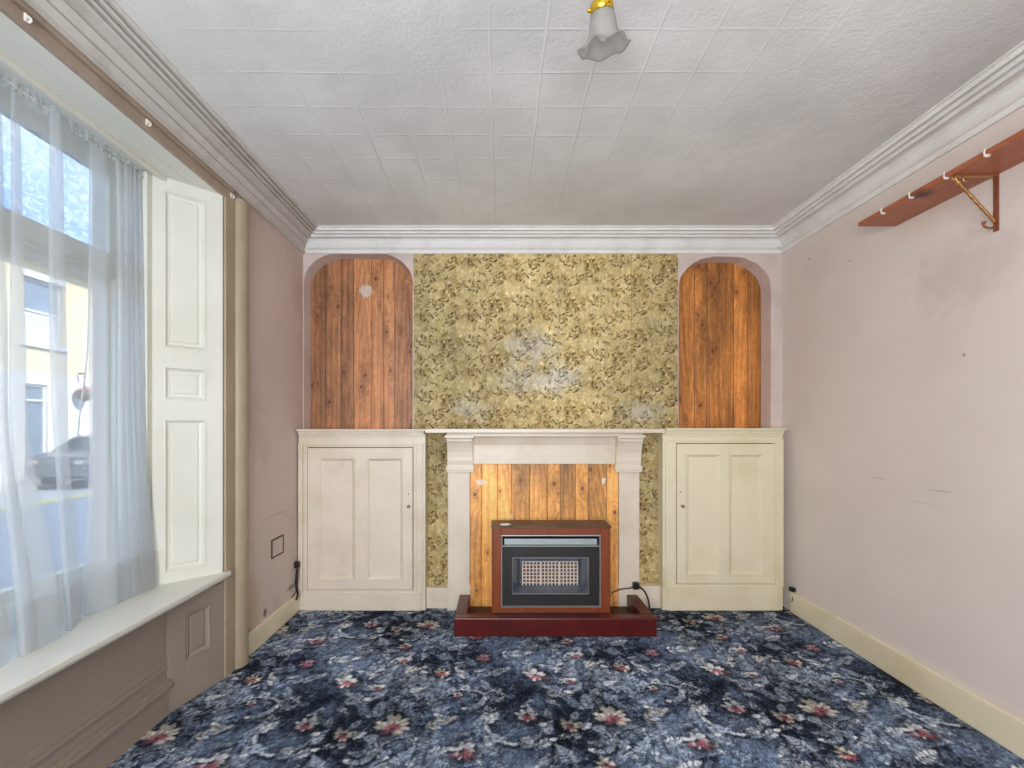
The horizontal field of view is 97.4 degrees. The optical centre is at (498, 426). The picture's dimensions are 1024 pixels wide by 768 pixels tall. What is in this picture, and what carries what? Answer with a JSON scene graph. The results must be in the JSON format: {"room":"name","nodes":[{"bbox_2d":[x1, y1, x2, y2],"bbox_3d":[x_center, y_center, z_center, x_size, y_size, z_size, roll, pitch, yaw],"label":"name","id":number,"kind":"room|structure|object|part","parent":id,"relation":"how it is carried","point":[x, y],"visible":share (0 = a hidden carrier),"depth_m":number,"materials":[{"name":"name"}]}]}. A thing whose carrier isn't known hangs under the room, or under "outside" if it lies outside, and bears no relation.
{"room":"living room","nodes":[
{"label":"living room","id":0,"kind":"room"},
{"bbox_2d":[0,482,92,590],"bbox_3d":[-7.800,1.760,11.000,8.800,0.200,46.000,0,0,0],"label":"road","id":1,"kind":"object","parent":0,"point":[37,541],"depth_m":6.95,"materials":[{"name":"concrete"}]},
{"bbox_2d":[0,492,92,510],"bbox_3d":[-10.100,1.658,11.000,0.400,0.004,46.000,0,0,0],"label":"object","id":2,"kind":"object","parent":1,"relation":"on","point":[85,494],"visible":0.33,"depth_m":10.00,"materials":[{"name":"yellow paint"}]},
{"bbox_2d":[24,434,92,483],"bbox_3d":[-11.600,0.935,13.738,1.720,1.450,3.985,0,0,0],"label":"car","id":3,"kind":"object","parent":1,"relation":"on","point":[73,459],"visible":0.25,"depth_m":11.83,"materials":[{"name":"grey paint"}]},
{"bbox_2d":[0,479,92,494],"bbox_3d":[-12.850,1.710,11.000,1.300,0.300,46.000,0,0,0],"label":"pavement","id":4,"kind":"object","parent":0,"point":[30,485],"depth_m":12.21,"materials":[{"name":"concrete"}]},
{"bbox_2d":[6,657,171,767],"bbox_3d":[-1.495,1.171,1.350,0.030,0.258,1.380,0,0,0],"label":"baseboard","id":5,"kind":"structure","parent":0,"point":[97,738],"depth_m":1.73,"materials":[{"name":"paint"}]},
{"bbox_2d":[0,172,302,767],"bbox_3d":[-1.655,-0.039,1.325,0.450,2.702,5.150,0,0,0],"label":"wall","id":6,"kind":"structure","parent":0,"point":[275,265],"depth_m":2.68,"materials":[{"name":"paint"}]},
{"bbox_2d":[24,12,32,23],"bbox_3d":[-1.400,-1.215,1.340,0.020,0.029,0.012,0,0,0],"label":"curtain hook","id":7,"kind":"object","parent":6,"relation":"attached to","point":[27,17],"visible":1,"depth_m":1.34,"materials":[{"name":"white plastic"}]},
{"bbox_2d":[0,92,120,636],"bbox_3d":[-1.792,-0.224,1.341,0.075,1.944,1.501,0,0,0],"label":"window","id":8,"kind":"structure","parent":6,"relation":"in","point":[24,604],"depth_m":1.92,"materials":[{"name":"white paint"}]},
{"bbox_3d":[-1.815,-0.022,1.362,0.030,1.325,1.441,0,0,0],"label":"sash","id":9,"kind":"part","parent":8,"relation":"part of","materials":[{"name":"white paint"}]},
{"bbox_2d":[76,264,90,437],"bbox_3d":[-1.762,-0.367,1.906,0.020,0.826,0.066,0,0,0],"label":"pull cord","id":10,"kind":"object","parent":8,"relation":"hanging from","point":[77,435],"visible":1,"depth_m":1.92,"materials":[{"name":"white fabric"}]},
{"bbox_2d":[0,75,143,176],"bbox_3d":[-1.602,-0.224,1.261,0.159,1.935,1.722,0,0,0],"label":"rail","id":11,"kind":"object","parent":6,"relation":"hanging from","point":[2,77],"visible":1,"depth_m":1.72,"materials":[{"name":"white plastic"}]},
{"bbox_2d":[0,11,218,193],"bbox_3d":[-1.653,-1.192,1.341,0.454,0.036,1.963,0,0,0],"label":"trim","id":12,"kind":"structure","parent":6,"relation":"attached to","point":[24,62],"depth_m":1.69,"materials":[{"name":"white paint"}]},
{"bbox_2d":[0,571,230,703],"bbox_3d":[-1.613,0.768,1.329,0.435,0.040,2.038,0,0,0],"label":"window sill","id":13,"kind":"structure","parent":6,"relation":"attached to","point":[30,654],"depth_m":1.66,"materials":[{"name":"white paint"}]},
{"bbox_2d":[0,0,234,197],"bbox_3d":[-1.413,-1.228,1.331,0.034,0.076,2.143,0,0,0],"label":"trim","id":14,"kind":"structure","parent":6,"relation":"attached to","point":[40,30],"depth_m":1.60,"materials":[{"name":"beige wood"}]},
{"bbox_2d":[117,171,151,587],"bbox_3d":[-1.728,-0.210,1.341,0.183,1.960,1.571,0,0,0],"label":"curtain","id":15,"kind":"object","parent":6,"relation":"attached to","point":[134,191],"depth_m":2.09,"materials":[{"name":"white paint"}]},
{"bbox_2d":[145,119,151,126],"bbox_3d":[-1.400,-1.215,1.800,0.020,0.029,0.012,0,0,0],"label":"curtain hook","id":16,"kind":"object","parent":6,"relation":"attached to","point":[147,121],"visible":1,"depth_m":1.80,"materials":[{"name":"white plastic"}]},
{"bbox_2d":[24,0,317,253],"bbox_3d":[-1.340,-1.326,1.143,0.180,0.128,4.285,0,0,0],"label":"trim","id":17,"kind":"structure","parent":6,"relation":"attached to","point":[101,30],"depth_m":1.84,"materials":[{"name":"paint"}]},
{"bbox_2d":[152,174,222,585],"bbox_3d":[-1.530,-0.222,2.220,0.288,1.944,0.023,0,0,-43],"label":"shutter","id":18,"kind":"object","parent":6,"relation":"attached to","point":[187,220],"depth_m":2.21,"materials":[{"name":"white paint"}]},
{"bbox_2d":[166,582,222,712],"bbox_3d":[-1.466,1.050,2.179,0.021,0.500,0.291,0,0,15],"label":"panel","id":19,"kind":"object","parent":6,"relation":"attached to","point":[202,669],"depth_m":2.17,"materials":[{"name":"paint"}]},
{"bbox_2d":[223,190,248,677],"bbox_3d":[-1.404,0.014,2.419,0.052,2.572,0.188,0,0,0],"label":"trim","id":20,"kind":"structure","parent":6,"relation":"attached to","point":[235,210],"depth_m":2.41,"materials":[{"name":"beige paint"}]},
{"bbox_2d":[249,594,298,655],"bbox_3d":[-1.421,1.236,2.850,0.018,0.127,0.670,0,0,0],"label":"baseboard","id":21,"kind":"structure","parent":6,"relation":"attached to","point":[261,633],"depth_m":2.81,"materials":[{"name":"beige wood"}]},
{"bbox_2d":[271,534,283,558],"bbox_3d":[-1.427,0.770,2.901,0.006,0.120,0.157,0,0,0],"label":"plate","id":22,"kind":"object","parent":6,"relation":"attached to","point":[277,544],"visible":1,"depth_m":2.90,"materials":[{"name":"plastic"}]},
{"bbox_3d":[-1.428,0.770,2.901,0.004,0.100,0.137,0,0,0],"label":"plate","id":23,"kind":"part","parent":22,"relation":"part of","materials":[{"name":"plastic"}]},
{"bbox_2d":[292,561,299,599],"bbox_3d":[-1.413,1.084,3.104,0.035,0.283,0.122,0,0,0],"label":"junction box","id":24,"kind":"object","parent":6,"relation":"attached to","point":[296,563],"visible":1,"depth_m":3.13,"materials":[{"name":"black plastic"}]},
{"bbox_2d":[303,254,781,584],"bbox_3d":[0.318,-0.039,3.375,3.496,2.702,0.180,0,0,0],"label":"wall","id":25,"kind":"structure","parent":0,"point":[501,341],"depth_m":3.29,"materials":[{"name":"yellow paper"}]},
{"bbox_2d":[311,259,412,428],"bbox_3d":[-1.027,-0.630,3.425,0.806,1.340,0.030,0,0,0],"label":"panelling","id":26,"kind":"object","parent":25,"relation":"attached to","point":[362,309],"visible":0.92,"depth_m":3.41,"materials":[{"name":"brown wood"}]},
{"bbox_2d":[426,585,446,607],"bbox_3d":[-0.444,1.227,3.255,0.152,0.146,0.060,0,0,0],"label":"trim","id":27,"kind":"structure","parent":25,"relation":"attached to","point":[436,595],"depth_m":3.23,"materials":[{"name":"beige paint"}]},
{"bbox_2d":[304,226,780,253],"bbox_3d":[0.318,-1.326,3.195,3.496,0.128,0.180,0,0,0],"label":"trim","id":28,"kind":"structure","parent":25,"relation":"attached to","point":[325,239],"depth_m":3.24,"materials":[{"name":"paint"}]},
{"bbox_2d":[425,429,664,609],"bbox_3d":[0.313,0.656,3.172,1.632,1.288,0.225,0,0,0],"label":"mantelpiece","id":29,"kind":"object","parent":25,"relation":"attached to","point":[622,448],"visible":0.96,"depth_m":3.19,"materials":[{"name":"beige paint"}]},
{"bbox_2d":[470,464,617,605],"bbox_3d":[0.322,0.782,3.225,1.054,1.036,0.040,0,0,0],"label":"fireplace","id":30,"kind":"object","parent":29,"relation":"attached to","point":[497,491],"visible":0.55,"depth_m":3.21,"materials":[{"name":"brown wood"}]},
{"bbox_3d":[0.318,0.054,3.197,1.360,0.024,0.175,0,0,0],"label":"shelf moulding","id":31,"kind":"part","parent":29,"relation":"part of","materials":[{"name":"beige paint"}]},
{"bbox_2d":[425,429,664,432],"bbox_3d":[0.313,0.026,3.172,1.632,0.029,0.225,0,0,0],"label":"mantel shelf","id":32,"kind":"object","parent":29,"relation":"attached to","point":[426,430],"depth_m":3.06,"materials":[{"name":"beige paint"}]},
{"bbox_2d":[639,583,659,607],"bbox_3d":[1.081,1.220,3.255,0.155,0.160,0.060,0,0,0],"label":"trim","id":33,"kind":"structure","parent":25,"relation":"attached to","point":[652,590],"depth_m":3.23,"materials":[{"name":"beige paint"}]},
{"bbox_2d":[679,263,760,427],"bbox_3d":[1.686,-0.630,3.425,0.759,1.340,0.030,0,0,0],"label":"panelling","id":34,"kind":"object","parent":25,"relation":"attached to","point":[720,303],"visible":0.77,"depth_m":3.41,"materials":[{"name":"brown wood"}]},
{"bbox_2d":[107,606,1023,767],"bbox_3d":[0.268,1.305,1.143,3.596,0.014,4.285,0,0,0],"label":"floor","id":35,"kind":"structure","parent":0,"point":[327,689],"depth_m":2.12,"materials":[{"name":"carpet"}]},
{"bbox_2d":[296,429,427,610],"bbox_3d":[-0.965,0.657,3.215,0.912,1.285,0.140,0,0,0],"label":"cabinet","id":36,"kind":"object","parent":35,"relation":"on","point":[363,493],"visible":0.98,"depth_m":3.19,"materials":[{"name":"beige paint"}]},
{"bbox_3d":[-0.984,0.650,3.197,0.743,1.005,0.030,0,0,0],"label":"door","id":37,"kind":"part","parent":36,"relation":"part of","materials":[{"name":"beige paint"}]},
{"bbox_3d":[-0.971,0.050,3.173,0.888,0.042,0.034,0,0,0],"label":"bed moulding","id":38,"kind":"part","parent":36,"relation":"part of","materials":[{"name":"beige paint"}]},
{"bbox_2d":[454,595,656,636],"bbox_3d":[0.350,1.242,2.986,1.257,0.115,0.399,0,0,0],"label":"hearth","id":39,"kind":"object","parent":35,"relation":"on","point":[635,619],"visible":1,"depth_m":2.79,"materials":[{"name":"red tile"}]},
{"bbox_2d":[469,606,631,613],"bbox_3d":[0.350,1.285,3.023,1.107,0.030,0.324,0,0,0],"label":"tray","id":40,"kind":"object","parent":39,"relation":"on","point":[473,609],"depth_m":3.11,"materials":[{"name":"brown wood"}]},
{"bbox_2d":[491,520,610,613],"bbox_3d":[0.339,0.957,3.015,0.782,0.626,0.190,0,0,0],"label":"fire","id":41,"kind":"object","parent":39,"relation":"on","point":[539,566],"visible":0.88,"depth_m":2.93,"materials":[{"name":"brown wood"}]},
{"bbox_3d":[0.335,0.970,2.933,0.501,0.241,0.007,0,0,0],"label":"glass frame","id":42,"kind":"part","parent":41,"relation":"part of","materials":[{"name":"silver metal"}]},
{"bbox_3d":[0.337,0.749,2.938,0.605,0.039,0.008,0,0,0],"label":"control panel","id":43,"kind":"part","parent":41,"relation":"part of","materials":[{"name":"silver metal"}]},
{"bbox_3d":[0.339,0.651,3.015,0.782,0.014,0.190,0,0,0],"label":"panel","id":44,"kind":"part","parent":41,"relation":"part of","materials":[{"name":"brown wood"}]},
{"bbox_3d":[0.338,0.938,2.931,0.647,0.471,0.018,0,0,0],"label":"silver trim","id":45,"kind":"part","parent":41,"relation":"part of","materials":[{"name":"metal"}]},
{"bbox_3d":[0.338,0.938,2.939,0.631,0.455,0.010,0,0,0],"label":"panel","id":46,"kind":"part","parent":41,"relation":"part of","materials":[{"name":"black metal"}]},
{"bbox_2d":[611,582,659,614],"bbox_3d":[0.944,1.195,3.135,0.333,0.213,0.061,0,0,0],"label":"power cable","id":47,"kind":"object","parent":35,"relation":"on","point":[635,585],"visible":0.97,"depth_m":3.13,"materials":[{"name":"black plastic"}]},
{"bbox_2d":[658,428,787,610],"bbox_3d":[1.589,0.654,3.215,0.859,1.292,0.140,0,0,0],"label":"cabinet","id":48,"kind":"object","parent":35,"relation":"on","point":[721,490],"visible":0.97,"depth_m":3.19,"materials":[{"name":"beige paint"}]},
{"bbox_3d":[1.586,0.043,3.173,0.842,0.042,0.034,0,0,0],"label":"bed moulding","id":49,"kind":"part","parent":48,"relation":"part of","materials":[{"name":"beige wood"}]},
{"bbox_3d":[1.607,0.615,3.197,0.693,0.991,0.030,0,0,0],"label":"door","id":50,"kind":"part","parent":48,"relation":"part of","materials":[{"name":"beige wood"}]},
{"bbox_2d":[115,0,1023,225],"bbox_3d":[0.200,-1.515,1.300,4.400,0.250,5.200,0,0,0],"label":"ceiling","id":51,"kind":"structure","parent":0,"point":[365,112],"depth_m":1.86,"materials":[{"name":"paint"}]},
{"bbox_2d":[578,0,630,61],"bbox_3d":[0.325,-1.270,1.393,0.161,0.241,0.150,0,0,0],"label":"pendant light","id":52,"kind":"object","parent":51,"relation":"hanging from","point":[604,40],"visible":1,"depth_m":1.37,"materials":[{"name":"white glass"}]},
{"bbox_3d":[0.321,-1.222,1.382,0.035,0.064,0.039,0,0,0],"label":"bulb","id":53,"kind":"part","parent":52,"relation":"part of","materials":[{"name":"white glass"}]},
{"bbox_2d":[782,107,1023,720],"bbox_3d":[2.216,0.080,1.300,0.300,2.940,5.200,0,0,0],"label":"wall","id":54,"kind":"structure","parent":0,"point":[903,343],"depth_m":2.21,"materials":[{"name":"pink paint"}]},
{"bbox_2d":[789,587,795,601],"bbox_3d":[2.049,1.172,3.146,0.034,0.100,0.038,0,0,0],"label":"box","id":55,"kind":"object","parent":54,"relation":"attached to","point":[792,589],"visible":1,"depth_m":3.13,"materials":[{"name":"black plastic"}]},
{"bbox_2d":[772,40,1023,253],"bbox_3d":[1.976,-1.326,1.143,0.180,0.128,4.285,0,0,0],"label":"trim","id":56,"kind":"structure","parent":54,"relation":"attached to","point":[995,93],"depth_m":2.13,"materials":[{"name":"paint"}]},
{"bbox_2d":[790,591,1023,759],"bbox_3d":[2.056,1.227,1.085,0.020,0.146,4.170,0,0,0],"label":"baseboard","id":57,"kind":"structure","parent":54,"relation":"attached to","point":[1004,728],"depth_m":2.17,"materials":[{"name":"beige wood"}]},
{"bbox_2d":[858,129,1023,231],"bbox_3d":[1.964,-0.941,1.347,0.204,0.258,1.995,0,0,0],"label":"wall shelf","id":58,"kind":"object","parent":54,"relation":"attached to","point":[1008,153],"visible":1,"depth_m":1.87,"materials":[{"name":"brown wood"}]},
{"bbox_3d":[1.969,-1.032,1.867,0.181,0.026,0.016,0,0,0],"label":"arm","id":59,"kind":"part","parent":58,"relation":"part of","materials":[{"name":"gold metal"}]},
{"label":"outside","id":60,"kind":"structure","parent":0,"visible":0},
{"bbox_2d":[0,248,92,484],"bbox_3d":[-16.810,-2.870,12.000,7.380,8.860,32.000,0,0,0],"label":"house","id":61,"kind":"structure","parent":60,"point":[44,308],"depth_m":13.25,"materials":[{"name":"yellow painted render"},{"name":"white paint"},{"name":"dark glass"}]},
{"bbox_3d":[-13.625,0.100,13.125,0.010,2.580,0.530,0,0,0],"label":"door","id":62,"kind":"part","parent":61,"relation":"part of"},
{"bbox_3d":[-13.610,0.080,13.125,0.100,2.660,0.650,0,0,0],"label":"door frame","id":63,"kind":"part","parent":61,"relation":"part of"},
{"bbox_3d":[-13.625,-3.390,13.350,0.010,1.740,1.020,0,0,0],"label":"pane","id":64,"kind":"part","parent":61,"relation":"part of","materials":[{"name":"clear glass"}]},
{"bbox_2d":[75,373,92,400],"bbox_3d":[-13.219,-1.270,14.375,0.461,0.900,0.487,0,0,0],"label":"hanging basket","id":65,"kind":"object","parent":61,"relation":"hanging from","point":[88,394],"visible":0.84,"depth_m":14.27,"materials":[{"name":"rubber"}]}
]}

